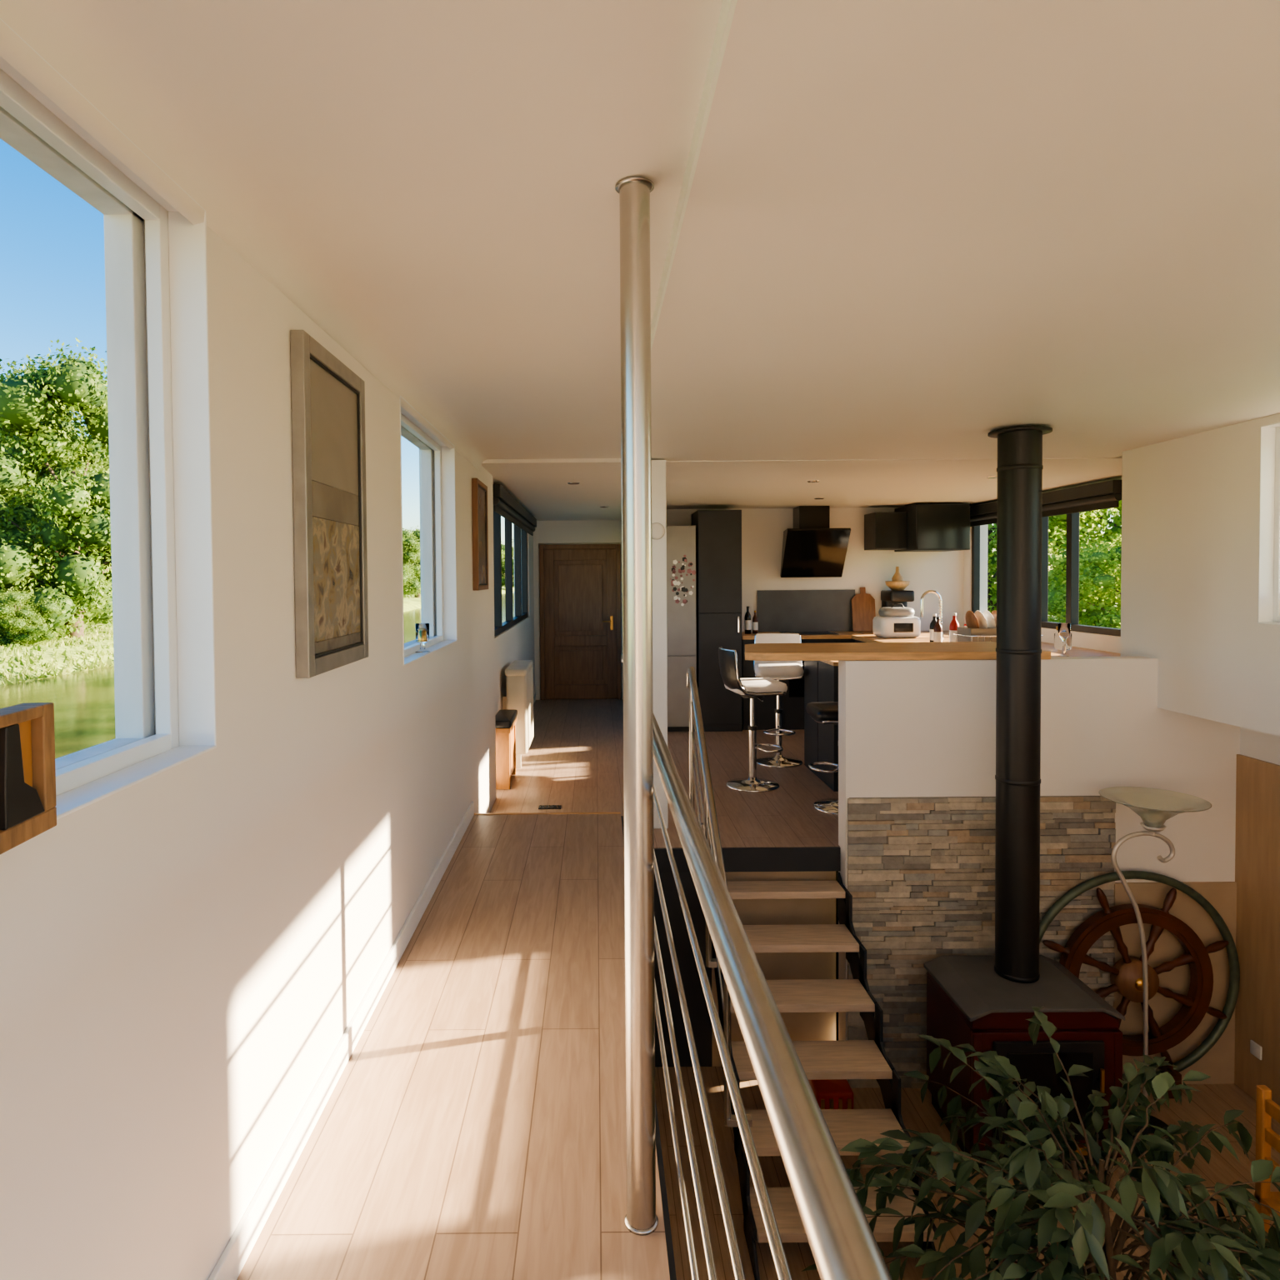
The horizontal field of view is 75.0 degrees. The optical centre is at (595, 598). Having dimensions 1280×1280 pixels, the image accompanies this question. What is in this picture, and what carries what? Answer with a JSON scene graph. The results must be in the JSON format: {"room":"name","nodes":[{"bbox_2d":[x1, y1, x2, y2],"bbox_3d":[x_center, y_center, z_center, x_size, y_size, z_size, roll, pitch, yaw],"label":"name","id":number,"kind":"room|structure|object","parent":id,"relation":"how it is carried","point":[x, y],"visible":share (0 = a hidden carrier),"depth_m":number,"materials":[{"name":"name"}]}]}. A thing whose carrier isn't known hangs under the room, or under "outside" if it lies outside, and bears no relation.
{"room":"houseboat interior","nodes":[
{"label":"houseboat interior","id":0,"kind":"room"},
{"bbox_2d":[0,225,496,1279],"bbox_3d":[-0.844,1.010,1.427,0.190,4.020,9.600,0,2,0],"label":"wall","id":1,"kind":"structure","parent":0,"point":[188,949],"depth_m":1.74,"materials":[{"name":"paint"}]},
{"bbox_2d":[0,18,216,819],"bbox_3d":[-0.842,-0.210,0.868,0.173,1.056,1.546,0,2,0],"label":"window","id":2,"kind":"structure","parent":1,"relation":"in","point":[157,307],"depth_m":1.60,"materials":[{"name":"white paint"}]},
{"bbox_2d":[0,702,56,854],"bbox_3d":[-0.730,0.223,0.999,0.040,0.165,0.215,-1,2,-4],"label":"wooden ornament","id":3,"kind":"object","parent":2,"relation":"on","point":[27,768],"visible":1,"depth_m":1.05,"materials":[{"name":"brown wood"}]},
{"bbox_2d":[290,330,368,678],"bbox_3d":[-0.741,-0.241,2.359,0.034,0.870,0.550,0,2,0],"label":"framed picture","id":4,"kind":"object","parent":1,"relation":"attached to","point":[328,440],"visible":1,"depth_m":2.28,"materials":[{"name":"beige wood"}]},
{"bbox_2d":[208,801,474,1279],"bbox_3d":[-0.739,1.372,0.826,0.014,0.085,8.380,0,2,0],"label":"baseboard","id":5,"kind":"structure","parent":1,"relation":"attached to","point":[229,1266],"depth_m":2.20,"materials":[{"name":"white paint"}]},
{"bbox_2d":[400,395,456,665],"bbox_3d":[-0.843,-0.279,3.879,0.173,1.057,1.250,0,2,0],"label":"window","id":6,"kind":"structure","parent":1,"relation":"in","point":[437,461],"depth_m":4.46,"materials":[{"name":"white paint"}]},
{"bbox_2d":[415,623,429,652],"bbox_3d":[-0.788,0.179,3.786,0.070,0.130,0.070,0,2,0],"label":"candle holder","id":7,"kind":"object","parent":6,"relation":"on","point":[422,630],"visible":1,"depth_m":3.76,"materials":[{"name":"clear glass"}]},
{"bbox_2d":[471,478,488,590],"bbox_3d":[-0.742,-0.400,5.366,0.034,0.690,0.490,0,2,0],"label":"framed picture","id":8,"kind":"object","parent":1,"relation":"attached to","point":[479,490],"visible":1,"depth_m":5.28,"materials":[{"name":"brown wood"}]},
{"bbox_2d":[0,0,722,471],"bbox_3d":[-0.296,-0.895,2.352,0.977,0.290,6.250,0,1,0],"label":"ceiling","id":9,"kind":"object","parent":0,"point":[432,183],"depth_m":1.58,"materials":[{"name":"white paint"}]},
{"bbox_2d":[236,813,669,1279],"bbox_3d":[-0.297,1.521,0.840,0.897,0.220,8.400,0,2,0],"label":"floor","id":10,"kind":"structure","parent":0,"point":[473,1127],"depth_m":2.28,"materials":[{"name":"brown wood"}]},
{"bbox_2d":[474,811,620,814],"bbox_3d":[-0.298,1.319,5.035,0.897,0.044,0.027,0,2,0],"label":"threshold strip","id":11,"kind":"object","parent":10,"relation":"attached to","point":[606,812],"visible":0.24,"depth_m":5.03,"materials":[{"name":"brown wood"}]},
{"bbox_2d":[615,176,658,1235],"bbox_3d":[0.092,0.248,1.815,0.084,2.268,0.084,0,2,0],"label":"steel pole","id":12,"kind":"object","parent":10,"relation":"on","point":[641,1218],"visible":1,"depth_m":1.79,"materials":[{"name":"silver metal"}]},
{"bbox_2d":[620,653,892,1279],"bbox_3d":[0.178,1.022,1.930,0.045,1.252,6.205,0,2,0],"label":"walkway railing","id":13,"kind":"object","parent":10,"relation":"attached to","point":[842,1242],"visible":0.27,"depth_m":0.91,"materials":[{"name":"metal"}]},
{"bbox_2d":[494,524,534,715],"bbox_3d":[-0.923,0.218,8.758,0.190,2.820,5.100,0,2,0],"label":"wall","id":14,"kind":"structure","parent":0,"point":[517,642],"depth_m":8.93,"materials":[{"name":"paint"}]},
{"bbox_2d":[493,505,527,636],"bbox_3d":[-0.888,-0.324,8.444,0.070,1.220,3.900,0,2,0],"label":"window","id":15,"kind":"structure","parent":14,"relation":"in","point":[520,536],"depth_m":8.46,"materials":[{"name":"black metal"}]},
{"bbox_2d":[492,484,536,535],"bbox_3d":[-0.786,-0.829,8.406,0.100,0.210,3.950,0,2,0],"label":"roller blind","id":16,"kind":"object","parent":15,"relation":"attached to","point":[505,505],"visible":0.88,"depth_m":7.49,"materials":[{"name":"black fabric"}]},
{"bbox_2d":[533,520,623,699],"bbox_3d":[-0.214,0.098,11.231,1.430,2.720,0.150,0,2,0],"label":"wall","id":17,"kind":"structure","parent":0,"point":[585,532],"depth_m":11.13,"materials":[{"name":"paint"}]},
{"bbox_2d":[539,544,621,699],"bbox_3d":[-0.205,0.320,11.163,1.085,2.080,0.119,0,2,0],"label":"door","id":18,"kind":"structure","parent":17,"relation":"in","point":[580,584],"depth_m":11.17,"materials":[{"name":"brown wood"}]},
{"bbox_2d":[651,460,668,828],"bbox_3d":[0.372,0.304,5.455,0.180,2.400,0.090,0,2,0],"label":"wall column","id":19,"kind":"structure","parent":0,"point":[658,510],"depth_m":5.41,"materials":[{"name":"white paint"}]},
{"bbox_2d":[651,522,664,539],"bbox_3d":[0.392,-0.434,5.374,0.110,0.110,0.030,0,2,0],"label":"thermostat","id":20,"kind":"object","parent":19,"relation":"attached to","point":[657,529],"visible":0.84,"depth_m":5.36,"materials":[{"name":"plastic"}]},
{"bbox_2d":[489,699,839,848],"bbox_3d":[1.672,1.484,8.152,4.980,0.120,6.180,0,2,0],"label":"floor","id":21,"kind":"structure","parent":0,"point":[573,760],"depth_m":6.78,"materials":[{"name":"brown wood"}]},
{"bbox_2d":[495,709,517,789],"bbox_3d":[-0.733,1.210,6.734,0.155,0.540,0.560,0,2,0],"label":"wooden bench","id":22,"kind":"object","parent":21,"relation":"on","point":[506,719],"visible":0.73,"depth_m":6.48,"materials":[{"name":"orange wood"}]},
{"bbox_2d":[502,660,533,767],"bbox_3d":[-0.707,1.028,7.559,0.229,0.860,0.800,0,2,0],"label":"radiator","id":23,"kind":"object","parent":21,"relation":"on","point":[519,674],"visible":0.8,"depth_m":7.18,"materials":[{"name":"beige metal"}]},
{"bbox_2d":[538,805,561,809],"bbox_3d":[-0.328,1.492,5.961,0.160,0.010,0.080,0,2,0],"label":"floor vent","id":24,"kind":"object","parent":21,"relation":"in","point":[541,807],"visible":1,"depth_m":5.95,"materials":[{"name":"black metal"}]},
{"bbox_2d":[666,525,696,731],"bbox_3d":[0.793,0.316,9.075,0.541,2.180,0.634,0,2,0],"label":"refrigerator","id":25,"kind":"object","parent":21,"relation":"on","point":[681,540],"visible":0.47,"depth_m":8.78,"materials":[{"name":"silver metal"}]},
{"bbox_2d":[691,510,742,731],"bbox_3d":[1.312,0.232,9.072,0.460,2.340,0.635,0,2,0],"label":"tall cabinet","id":26,"kind":"object","parent":21,"relation":"on","point":[718,532],"visible":0.9,"depth_m":8.77,"materials":[{"name":"black laminate"}]},
{"bbox_2d":[718,645,787,792],"bbox_3d":[1.219,0.927,6.525,0.498,1.087,0.427,-1,2,-9],"label":"bar stool","id":27,"kind":"object","parent":21,"relation":"on","point":[756,687],"visible":1,"depth_m":6.43,"materials":[{"name":"silver metal"}]},
{"bbox_2d":[753,632,804,767],"bbox_3d":[1.608,0.882,7.335,0.427,1.127,0.498,0,2,10],"label":"bar stool","id":28,"kind":"object","parent":21,"relation":"on","point":[776,670],"depth_m":7.30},
{"bbox_2d":[804,660,838,791],"bbox_3d":[2.063,0.962,6.778,0.530,0.990,0.940,0,2,0],"label":"bar base cabinet","id":29,"kind":"object","parent":21,"relation":"on","point":[821,677],"visible":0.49,"depth_m":6.67,"materials":[{"name":"black wood"}]},
{"bbox_2d":[805,701,838,814],"bbox_3d":[1.757,0.989,5.888,0.498,0.987,0.427,0,2,0],"label":"bar stool","id":30,"kind":"object","parent":21,"relation":"on","point":[821,712],"visible":0.38,"depth_m":5.83,"materials":[{"name":"silver metal"}]},
{"bbox_2d":[741,630,1120,729],"bbox_3d":[2.852,0.927,7.357,2.590,1.016,4.120,0,2,0],"label":"kitchen counter","id":31,"kind":"object","parent":21,"relation":"on","point":[792,703],"visible":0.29,"depth_m":8.88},
{"bbox_2d":[745,606,750,634],"bbox_3d":[1.662,0.238,9.110,0.071,0.300,0.071,0,2,0],"label":"wine bottle","id":32,"kind":"object","parent":31,"relation":"on","point":[747,616],"visible":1,"depth_m":9.08,"materials":[{"name":"black glass"}]},
{"bbox_2d":[752,610,758,633],"bbox_3d":[1.752,0.261,9.160,0.061,0.250,0.061,0,2,0],"label":"wine bottle","id":33,"kind":"object","parent":31,"relation":"on","point":[755,621],"visible":0.98,"depth_m":9.14,"materials":[{"name":"brown glass"}]},
{"bbox_2d":[851,587,875,631],"bbox_3d":[3.001,0.123,9.342,0.260,0.497,0.088,0,2,0],"label":"cutting board","id":34,"kind":"object","parent":31,"relation":"on","point":[863,612],"visible":0.9,"depth_m":9.33,"materials":[{"name":"brown wood"}]},
{"bbox_2d":[872,603,920,638],"bbox_3d":[3.062,0.223,8.485,0.400,0.339,0.368,0,2,0],"label":"multicooker","id":35,"kind":"object","parent":31,"relation":"on","point":[896,622],"visible":1,"depth_m":8.33,"materials":[{"name":"plastic"}]},
{"bbox_2d":[880,590,914,607],"bbox_3d":[3.321,0.143,9.183,0.280,0.460,0.350,0,2,0],"label":"coffee machine","id":36,"kind":"object","parent":31,"relation":"on","point":[888,597],"visible":0.36,"depth_m":9.02,"materials":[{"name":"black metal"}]},
{"bbox_2d":[885,566,909,589],"bbox_3d":[3.318,-0.219,9.168,0.260,0.260,0.260,0,2,0],"label":"wooden bowl","id":37,"kind":"object","parent":36,"relation":"on","point":[897,582],"visible":1,"depth_m":9.11,"materials":[{"name":"brown wood"}]},
{"bbox_2d":[920,590,943,639],"bbox_3d":[3.270,0.160,8.108,0.223,0.481,0.060,0,1,0],"label":"kitchen faucet","id":38,"kind":"object","parent":31,"relation":"on","point":[940,600],"depth_m":8.09,"materials":[{"name":"silver metal"}]},
{"bbox_2d":[930,613,936,641],"bbox_3d":[3.052,0.279,7.511,0.081,0.280,0.081,0,2,0],"label":"sauce bottle","id":39,"kind":"object","parent":31,"relation":"on","point":[933,622],"visible":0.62,"depth_m":7.49,"materials":[{"name":"black glass"}]},
{"bbox_2d":[933,616,942,641],"bbox_3d":[3.002,0.294,7.311,0.071,0.260,0.071,0,2,0],"label":"soap bottle","id":40,"kind":"object","parent":31,"relation":"on","point":[937,633],"visible":0.79,"depth_m":7.29,"materials":[{"name":"brown glass"}]},
{"bbox_2d":[949,612,959,641],"bbox_3d":[3.102,0.276,7.210,0.081,0.300,0.081,0,2,0],"label":"dish soap bottle","id":41,"kind":"object","parent":31,"relation":"on","point":[953,626],"visible":0.71,"depth_m":7.19,"materials":[{"name":"red paint"}]},
{"bbox_2d":[953,610,1042,642],"bbox_3d":[3.327,0.265,6.910,0.594,0.334,0.309,0,2,0],"label":"dish rack","id":42,"kind":"object","parent":31,"relation":"on","point":[980,627],"visible":0.43,"depth_m":6.83,"materials":[{"name":"silver metal"}]},
{"bbox_2d":[1054,626,1071,649],"bbox_3d":[3.903,0.331,6.962,0.130,0.190,0.130,0,2,0],"label":"jar","id":43,"kind":"object","parent":31,"relation":"on","point":[1057,640],"visible":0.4,"depth_m":6.92,"materials":[{"name":"clear glass"}]},
{"bbox_2d":[1057,623,1070,656],"bbox_3d":[3.603,0.318,6.411,0.090,0.250,0.090,0,2,0],"label":"drinking glass","id":44,"kind":"object","parent":31,"relation":"on","point":[1064,629],"visible":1,"depth_m":6.38,"materials":[{"name":"clear glass"}]},
{"bbox_2d":[654,870,835,1066],"bbox_3d":[0.374,2.282,5.192,2.227,1.260,0.060,0,2,0],"label":"wall","id":45,"kind":"structure","parent":0,"point":[774,966],"depth_m":5.16,"materials":[{"name":"paint"}]},
{"bbox_2d":[620,815,840,1279],"bbox_3d":[0.816,1.557,2.177,1.328,0.350,5.770,0,2,0],"label":"trim","id":46,"kind":"structure","parent":45,"relation":"attached to","point":[791,858],"depth_m":5.04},
{"bbox_2d":[481,455,1122,520],"bbox_3d":[1.651,-1.091,8.325,5.180,0.220,5.700,0,2,0],"label":"ceiling","id":47,"kind":"structure","parent":0,"point":[542,487],"depth_m":6.73,"materials":[{"name":"white paint"}]},
{"bbox_2d":[970,501,997,526],"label":"roller blind","id":48,"kind":"object","parent":47,"relation":"attached to","point":[982,514],"depth_m":8.70,"materials":[{"name":"black fabric"}]},
{"bbox_2d":[1041,480,1121,517],"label":"roller blind","id":49,"kind":"object","parent":47,"relation":"attached to","point":[1102,495],"depth_m":6.92,"materials":[{"name":"black fabric"}]},
{"bbox_2d":[665,507,964,632],"bbox_3d":[2.366,0.123,9.482,3.970,2.720,0.150,0,2,0],"label":"wall","id":50,"kind":"structure","parent":0,"point":[762,529],"depth_m":9.39,"materials":[{"name":"white paint"}]},
{"bbox_2d":[757,589,854,631],"bbox_3d":[2.371,0.140,9.397,1.100,0.468,0.019,0,2,0],"label":"backsplash panel","id":51,"kind":"object","parent":50,"relation":"attached to","point":[777,610],"visible":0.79,"depth_m":9.39,"materials":[{"name":"stone"}]},
{"bbox_2d":[780,505,850,577],"bbox_3d":[2.395,-0.619,9.148,0.680,0.778,0.438,0,2,0],"label":"hood","id":52,"kind":"object","parent":50,"relation":"attached to","point":[811,548],"visible":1,"depth_m":9.06,"materials":[{"name":"black glass"}]},
{"bbox_2d":[864,503,969,551],"bbox_3d":[3.469,-0.757,9.042,0.910,0.485,0.645,0,1,0],"label":"upper cabinet","id":53,"kind":"object","parent":50,"relation":"attached to","point":[926,527],"depth_m":8.73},
{"bbox_2d":[650,0,1279,460],"bbox_3d":[1.798,-0.943,2.352,3.210,0.227,6.250,0,1,0],"label":"ceiling","id":54,"kind":"structure","parent":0,"point":[911,229],"depth_m":1.95,"materials":[{"name":"paint"}]},
{"bbox_2d":[650,0,737,350],"bbox_3d":[0.191,-0.869,2.348,0.008,0.108,6.240,0,2,0],"label":"trim","id":55,"kind":"structure","parent":54,"relation":"attached to","point":[727,9],"depth_m":1.53,"materials":[{"name":"paint"}]},
{"bbox_2d":[655,1066,1279,1279],"bbox_3d":[1.874,3.062,0.931,4.100,0.100,8.500,0,2,0],"label":"floor","id":56,"kind":"structure","parent":0,"point":[1208,1106],"depth_m":4.32,"materials":[{"name":"brown wood"}]},
{"bbox_2d":[711,872,936,1279],"bbox_3d":[1.083,2.306,4.287,0.800,1.249,1.547,0,2,0],"label":"staircase","id":57,"kind":"structure","parent":56,"relation":"on","point":[846,1059],"depth_m":4.24,"materials":[{"name":"brown wood"}]},
{"bbox_2d":[686,666,752,1127],"bbox_3d":[0.613,1.356,4.246,0.125,1.877,1.622,0,2,0],"label":"stair railing","id":58,"kind":"object","parent":57,"relation":"attached to","point":[710,824],"visible":0.66,"depth_m":4.23,"materials":[{"name":"metal"}]},
{"bbox_2d":[808,1079,853,1109],"bbox_3d":[1.347,2.845,4.789,0.210,0.140,0.235,0,2,0],"label":"storage basket","id":59,"kind":"object","parent":56,"relation":"on","point":[829,1093],"visible":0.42,"depth_m":4.68,"materials":[{"name":"red paint"}]},
{"bbox_2d":[923,955,1124,1169],"bbox_3d":[2.275,2.486,4.467,0.780,0.860,0.660,0,2,0],"label":"wood stove","id":60,"kind":"object","parent":56,"relation":"on","point":[967,1002],"visible":0.61,"depth_m":4.21,"materials":[{"name":"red metal"}]},
{"bbox_2d":[987,425,1052,983],"bbox_3d":[2.290,0.575,4.517,0.310,2.954,0.310,0,2,0],"label":"flue","id":61,"kind":"object","parent":60,"relation":"on","point":[1019,469],"visible":1,"depth_m":4.43,"materials":[{"name":"black metal"}]},
{"bbox_2d":[801,1005,1279,1279],"bbox_3d":[1.692,2.343,2.694,1.851,1.395,2.120,0,2,7],"label":"potted ficus","id":62,"kind":"object","parent":56,"relation":"on","point":[1179,1246],"visible":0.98,"depth_m":2.83,"materials":[{"name":"plant"}]},
{"bbox_2d":[1039,870,1239,1098],"bbox_3d":[3.138,2.245,4.854,1.258,1.309,0.155,0,2,0],"label":"wheel","id":63,"kind":"object","parent":56,"relation":"on","point":[1126,975],"visible":0.78,"depth_m":4.83,"materials":[{"name":"brown wood"}]},
{"bbox_2d":[1098,786,1211,1144],"bbox_3d":[3.026,1.995,4.534,0.510,1.827,0.510,0,2,0],"label":"floor lamp","id":64,"kind":"object","parent":56,"relation":"on","point":[1154,807],"visible":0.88,"depth_m":4.52,"materials":[{"name":"silver metal"}]},
{"bbox_2d":[1254,1085,1279,1270],"bbox_3d":[2.965,2.478,3.227,0.470,0.930,0.460,0,2,0],"label":"dining chair","id":65,"kind":"object","parent":56,"relation":"on","point":[1266,1108],"visible":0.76,"depth_m":3.41,"materials":[{"name":"orange wood"}]},
{"bbox_2d":[986,475,997,478],"bbox_3d":[3.093,-0.941,6.478,0.100,0.006,0.100,0,1,0],"label":"ceiling spotlight","id":66,"kind":"object","parent":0,"point":[993,477],"depth_m":6.48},
{"bbox_2d":[838,655,1239,1084],"bbox_3d":[2.648,1.629,5.012,2.330,2.540,0.165,0,1,0],"label":"half wall","id":67,"kind":"structure","parent":0,"point":[907,728],"depth_m":4.93,"materials":[{"name":"white paint"}]},
{"bbox_2d":[963,477,1121,653],"bbox_3d":[4.251,0.162,7.433,0.200,2.720,4.350,0,2,0],"label":"wall","id":68,"kind":"structure","parent":0,"point":[1079,639],"depth_m":9.23,"materials":[{"name":"paint"}]},
{"bbox_2d":[971,512,1120,636],"bbox_3d":[4.203,-0.310,7.896,0.070,1.160,2.700,0,2,0],"label":"window","id":69,"kind":"structure","parent":68,"relation":"in","point":[1072,519],"depth_m":7.37,"materials":[{"name":"black metal"}]},
{"bbox_2d":[1120,413,1279,735],"bbox_3d":[3.629,-0.181,2.572,0.640,1.770,5.350,0,2,0],"label":"wall","id":70,"kind":"structure","parent":0,"point":[1190,504],"depth_m":4.55,"materials":[{"name":"paint"}]},
{"bbox_2d":[1257,421,1279,624],"bbox_3d":[3.391,-0.347,3.448,0.173,0.980,1.410,0,2,0],"label":"window","id":71,"kind":"structure","parent":70,"relation":"in","point":[1269,492],"depth_m":4.14,"materials":[{"name":"white paint"}]},
{"bbox_2d":[1240,726,1279,764],"bbox_3d":[3.875,1.872,0.875,0.120,2.250,8.450,0,1,0],"label":"wall","id":72,"kind":"structure","parent":0,"point":[1265,747],"depth_m":4.77,"materials":[{"name":"white paint"}]},
{"bbox_3d":[1.494,1.119,-3.447,4.870,4.020,0.150,0,1,0],"label":"wall","id":73,"kind":"structure","parent":0,"visible":0},
{"bbox_2d":[744,641,1050,660],"bbox_3d":[1.783,0.332,5.261,1.779,0.048,0.740,0,2,0],"label":"countertop","id":74,"kind":"structure","parent":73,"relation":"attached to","point":[927,650],"depth_m":4.98,"materials":[{"name":"brown wood"}]},
{"bbox_2d":[847,795,1115,1088],"bbox_3d":[2.279,2.039,4.935,1.574,1.730,0.041,0,2,0],"label":"cladding","id":75,"kind":"object","parent":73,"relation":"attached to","point":[921,870],"visible":0.44,"depth_m":4.92,"materials":[{"name":"grey stone"}]},
{"bbox_2d":[1234,754,1279,1105],"bbox_3d":[3.806,1.970,2.503,0.020,1.970,4.900,0,2,0],"label":"panel","id":76,"kind":"object","parent":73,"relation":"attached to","point":[1257,782],"visible":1,"depth_m":4.77,"materials":[{"name":"brown wood"}]},
{"bbox_2d":[1250,1040,1262,1059],"bbox_3d":[3.796,2.596,4.790,0.010,0.080,0.080,0,1,0],"label":"wall socket","id":77,"kind":"object","parent":76,"relation":"attached to","point":[1256,1049],"depth_m":4.78,"materials":[{"name":"white plastic"}]},
{"label":"outside","id":78,"kind":"structure","parent":0,"visible":0},
{"bbox_2d":[0,591,514,759],"bbox_3d":[-25.998,0.366,95.037,68.000,0.001,250.000,0,1,0],"label":"grass","id":79,"kind":"object","parent":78,"point":[83,701],"depth_m":18.70,"materials":[{"name":"green plant"}]},
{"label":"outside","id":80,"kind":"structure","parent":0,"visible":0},
{"bbox_2d":[0,585,514,684],"bbox_3d":[-114.744,0.089,95.011,200.517,2.150,250.000,0,1,0],"label":"grass bank","id":81,"kind":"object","parent":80,"point":[411,603],"visible":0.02,"depth_m":25.68,"materials":[{"name":"plant"}]},
{"bbox_2d":[0,588,66,647],"bbox_3d":[-17.737,0.708,25.635,2.222,2.036,2.403,-1,2,-4],"label":"tree","id":82,"kind":"object","parent":81,"relation":"on","point":[22,624],"visible":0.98,"depth_m":25.37,"materials":[{"name":"green plant"}]},
{"bbox_2d":[0,405,108,582],"bbox_3d":[-22.440,-3.414,31.243,7.896,9.719,7.300,-1,2,-19],"label":"tree","id":83,"kind":"object","parent":81,"relation":"on","point":[37,468],"visible":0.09,"depth_m":30.32,"materials":[{"name":"green plant"}]},
{"bbox_2d":[0,337,112,641],"bbox_3d":[-18.533,-3.493,29.104,6.900,10.369,7.184,-1,2,-24],"label":"tree","id":84,"kind":"object","parent":81,"relation":"on","point":[80,527],"visible":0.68,"depth_m":27.33,"materials":[{"name":"green plant"}]},
{"bbox_2d":[0,623,114,685],"bbox_3d":[-17.483,1.394,35.033,5.216,0.953,50.154,0,2,0],"label":"reeds","id":85,"kind":"object","parent":81,"relation":"on","point":[17,679],"visible":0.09,"depth_m":24.49,"materials":[{"name":"plant"}]},
{"bbox_2d":[98,443,112,624],"bbox_3d":[-21.831,-3.197,38.114,6.900,9.121,7.184,-1,2,-24],"label":"tree","id":86,"kind":"object","parent":81,"relation":"on","point":[103,464],"visible":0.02,"depth_m":35.89,"materials":[{"name":"green plant"}]},
{"bbox_2d":[402,525,420,597],"bbox_3d":[-17.933,-3.677,83.786,7.851,7.405,7.350,-1,2,-12],"label":"tree","id":87,"kind":"object","parent":81,"relation":"on","point":[417,567],"visible":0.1,"depth_m":82.30,"materials":[{"name":"green plant"}]},
{"bbox_2d":[402,534,420,598],"bbox_3d":[-17.665,-2.682,72.003,5.713,6.016,6.180,0,2,27],"label":"tree","id":88,"kind":"object","parent":81,"relation":"on","point":[411,551],"visible":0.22,"depth_m":71.52,"materials":[{"name":"green plant"}]},
{"bbox_2d":[501,542,514,588],"bbox_3d":[-15.167,-5.944,149.891,10.055,8.641,9.016,1,2,34],"label":"tree","id":89,"kind":"object","parent":81,"relation":"on","point":[502,545],"visible":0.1,"depth_m":149.13,"materials":[{"name":"green plant"}]},
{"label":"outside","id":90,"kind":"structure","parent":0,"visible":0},
{"bbox_2d":[994,582,1118,624],"bbox_3d":[106.727,-1.651,95.011,200.526,2.150,250.000,0,1,0],"label":"grass bank","id":91,"kind":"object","parent":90,"point":[994,582],"depth_m":33.22,"materials":[{"name":"green plant"}]},
{"bbox_2d":[987,511,1117,623],"bbox_3d":[10.871,-2.093,22.528,6.038,7.046,6.462,1,2,39],"label":"tree","id":92,"kind":"object","parent":91,"relation":"on","point":[991,597],"visible":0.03,"depth_m":21.51,"materials":[{"name":"green plant"}]},
{"bbox_2d":[988,507,1118,610],"bbox_3d":[13.477,-3.930,30.093,8.616,10.334,8.050,-1,2,-20],"label":"tree","id":93,"kind":"object","parent":91,"relation":"on","point":[1089,517],"visible":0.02,"depth_m":28.39,"materials":[{"name":"green plant"}]},
{"bbox_2d":[987,500,1121,627],"bbox_3d":[12.865,-2.244,18.854,6.462,7.516,6.038,-1,2,-26],"label":"tree","id":94,"kind":"object","parent":91,"relation":"on","point":[1060,562],"visible":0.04,"depth_m":18.63,"materials":[{"name":"green plant"}]},
{"bbox_2d":[1047,533,1121,628],"bbox_3d":[11.470,-0.122,17.722,3.590,3.288,3.354,1,2,42],"label":"tree","id":95,"kind":"object","parent":91,"relation":"on","point":[1099,559],"visible":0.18,"depth_m":17.39,"materials":[{"name":"green plant"}]},
{"bbox_2d":[1048,508,1121,624],"bbox_3d":[16.515,-3.343,24.404,7.380,9.395,7.898,-2,2,-35],"label":"tree","id":96,"kind":"object","parent":91,"relation":"on","point":[1117,527],"visible":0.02,"depth_m":23.60,"materials":[{"name":"green plant"}]},
{"bbox_2d":[1088,504,1121,540],"bbox_3d":[18.694,-3.132,24.540,7.380,8.925,7.898,-1,2,-4],"label":"tree","id":97,"kind":"object","parent":91,"relation":"on","point":[1119,509],"visible":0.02,"depth_m":25.54,"materials":[{"name":"green plant"}]}
]}

